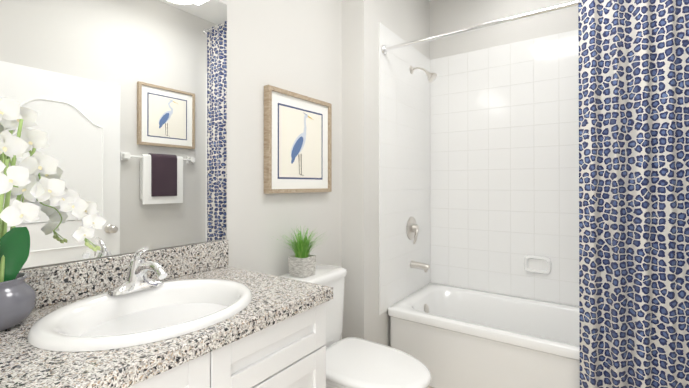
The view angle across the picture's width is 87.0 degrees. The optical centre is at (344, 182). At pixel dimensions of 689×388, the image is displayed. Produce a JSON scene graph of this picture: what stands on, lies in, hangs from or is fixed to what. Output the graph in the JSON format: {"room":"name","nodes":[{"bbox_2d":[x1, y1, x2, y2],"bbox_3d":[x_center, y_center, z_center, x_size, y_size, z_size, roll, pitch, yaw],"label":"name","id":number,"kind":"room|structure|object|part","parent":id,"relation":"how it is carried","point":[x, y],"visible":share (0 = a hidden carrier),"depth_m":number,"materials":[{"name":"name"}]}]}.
{"room":"bathroom","nodes":[
{"label":"bathroom","id":0,"kind":"room"},
{"bbox_2d":[21,0,341,339],"bbox_3d":[-0.881,-0.142,1.092,0.100,2.740,2.880,0,0,35],"label":"wall","id":1,"kind":"structure","parent":0,"point":[294,46],"depth_m":1.77,"materials":[{"name":"white paint"}]},
{"bbox_2d":[0,0,226,268],"bbox_3d":[-0.858,-0.261,1.031,0.006,0.992,1.244,0,0,35],"label":"mirror","id":2,"kind":"object","parent":1,"relation":"attached to","point":[126,100],"visible":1,"depth_m":1.21,"materials":[{"name":"clear glass"}]},
{"bbox_2d":[19,239,228,307],"bbox_3d":[-0.851,0.293,1.023,0.021,0.110,1.244,0,0,35],"label":"backsplash","id":3,"kind":"structure","parent":1,"relation":"attached to","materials":[{"name":"stone"}]},
{"bbox_2d":[264,85,331,193],"bbox_3d":[-0.229,-0.203,1.910,0.033,0.510,0.490,0,0,35],"label":"picture frame","id":4,"kind":"object","parent":1,"relation":"attached to","point":[297,143],"visible":0.98,"depth_m":1.87,"materials":[{"name":"brown wood"}]},
{"bbox_2d":[342,0,429,346],"bbox_3d":[0.332,-0.134,2.691,0.260,2.740,1.130,0,0,35],"label":"wall","id":5,"kind":"structure","parent":0,"point":[407,20],"depth_m":2.22,"materials":[{"name":"white paint"}]},
{"bbox_2d":[379,22,429,314],"bbox_3d":[0.462,-0.089,2.644,0.008,1.850,0.842,0,0,35],"label":"wall tiles","id":6,"kind":"structure","parent":5,"relation":"attached to","point":[404,144],"depth_m":2.56,"materials":[{"name":"white tile"}]},
{"bbox_2d":[406,66,436,271],"bbox_3d":[0.573,-0.110,2.627,0.195,1.508,0.172,0,0,35],"label":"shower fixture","id":7,"kind":"structure","parent":5,"relation":"attached to","point":[412,228],"depth_m":2.63,"materials":[{"name":"silver metal"}]},
{"bbox_3d":[0.550,0.609,2.639,0.139,0.070,0.054,0,0,35],"label":"spout","id":8,"kind":"part","parent":7,"relation":"part of","materials":[{"name":"silver metal"}]},
{"bbox_2d":[430,0,577,59],"bbox_3d":[1.397,-0.134,2.576,1.620,2.740,0.100,0,0,35],"label":"wall","id":9,"kind":"structure","parent":0,"point":[448,15],"depth_m":2.73,"materials":[{"name":"white paint"}]},
{"bbox_2d":[430,29,578,305],"bbox_3d":[1.329,-0.089,2.558,1.512,1.850,0.008,0,0,35],"label":"wall tile","id":10,"kind":"structure","parent":9,"relation":"attached to","point":[504,160],"depth_m":2.65,"materials":[{"name":"white tile"}]},
{"bbox_2d":[524,255,550,273],"bbox_3d":[1.341,0.571,2.528,0.168,0.120,0.020,0,0,35],"label":"soap dish","id":11,"kind":"object","parent":10,"relation":"attached to","point":[537,264],"visible":1,"depth_m":2.53,"materials":[{"name":"white ceramic"}]},
{"bbox_3d":[0.173,1.278,1.040,1.880,0.100,4.010,0,0,35],"label":"floor","id":12,"kind":"structure","parent":0,"visible":0},
{"bbox_2d":[0,239,332,387],"bbox_3d":[-0.626,0.709,0.864,0.570,1.035,1.244,0,0,35],"label":"bathroom vanity","id":13,"kind":"object","parent":12,"relation":"on","point":[202,315],"visible":1,"depth_m":1.00,"materials":[{"name":"white"}]},
{"bbox_2d":[0,97,105,330],"bbox_3d":[-0.804,0.066,0.927,0.164,0.561,0.322,0,0,35],"label":"potted orchid","id":14,"kind":"object","parent":13,"relation":"on","point":[34,176],"visible":1,"depth_m":0.88,"materials":[{"name":"white plant"}]},
{"bbox_3d":[-0.843,0.288,0.869,0.164,0.117,0.164,0,0,35],"label":"pot","id":15,"kind":"part","parent":14,"relation":"part of","materials":[{"name":"grey ceramic"}]},
{"bbox_2d":[107,246,166,295],"bbox_3d":[-0.591,0.261,1.089,0.187,0.136,0.160,0,0,35],"label":"faucet","id":16,"kind":"object","parent":13,"relation":"on","point":[137,282],"depth_m":1.10,"materials":[{"name":"silver metal"}]},
{"bbox_2d":[27,279,251,351],"bbox_3d":[-0.516,0.413,1.000,0.456,0.172,0.544,0,0,35],"label":"sink","id":17,"kind":"object","parent":13,"relation":"in","point":[147,317],"depth_m":0.99,"materials":[{"name":"white ceramic"}]},
{"bbox_2d":[279,264,430,387],"bbox_3d":[0.029,0.842,1.654,0.745,0.777,0.476,0,0,35],"label":"toilet","id":18,"kind":"object","parent":12,"relation":"on","point":[353,362],"visible":0.54,"depth_m":1.62,"materials":[{"name":"white ceramic"}]},
{"bbox_2d":[280,225,328,277],"bbox_3d":[-0.215,0.328,1.778,0.333,0.248,0.379,0,0,35],"label":"potted plant","id":19,"kind":"object","parent":18,"relation":"on","point":[302,262],"visible":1,"depth_m":1.75,"materials":[{"name":"green plant"}]},
{"bbox_3d":[-0.207,0.406,1.784,0.102,0.092,0.102,0,0,35],"label":"pot","id":20,"kind":"part","parent":19,"relation":"part of","materials":[{"name":"grey stone"}]},
{"bbox_3d":[-0.188,0.641,1.806,0.216,0.375,0.476,0,0,35],"label":"tank","id":21,"kind":"part","parent":18,"relation":"part of","materials":[{"name":"white ceramic"}]},
{"bbox_3d":[0.035,1.030,1.649,0.700,0.401,0.370,0,0,35],"label":"bowl","id":22,"kind":"part","parent":18,"relation":"part of","materials":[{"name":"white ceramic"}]},
{"bbox_3d":[0.117,0.806,1.593,0.530,0.043,0.388,0,0,35],"label":"seat","id":23,"kind":"part","parent":18,"relation":"part of","materials":[{"name":"white ceramic"}]},
{"bbox_2d":[388,283,579,387],"bbox_3d":[1.105,1.023,2.238,1.502,0.418,0.761,0,0,35],"label":"bathtub","id":24,"kind":"object","parent":12,"relation":"on","point":[447,336],"visible":0.69,"depth_m":2.17,"materials":[{"name":"white ceramic"}]},
{"bbox_3d":[0.874,-0.145,0.497,0.100,2.740,3.910,0,0,35],"label":"wall","id":25,"kind":"structure","parent":0,"visible":0},
{"bbox_2d":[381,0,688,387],"bbox_3d":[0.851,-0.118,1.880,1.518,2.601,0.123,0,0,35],"label":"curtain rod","id":26,"kind":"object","parent":25,"relation":"attached to","point":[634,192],"visible":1,"depth_m":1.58,"materials":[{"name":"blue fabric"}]},
{"bbox_2d":[578,0,688,387],"bbox_3d":[1.253,-0.113,1.565,0.410,2.587,0.066,0,0,35],"label":"curtain","id":27,"kind":"object","parent":26,"relation":"hanging from","point":[634,54],"depth_m":1.57,"materials":[{"name":"blue fabric"}]}
]}

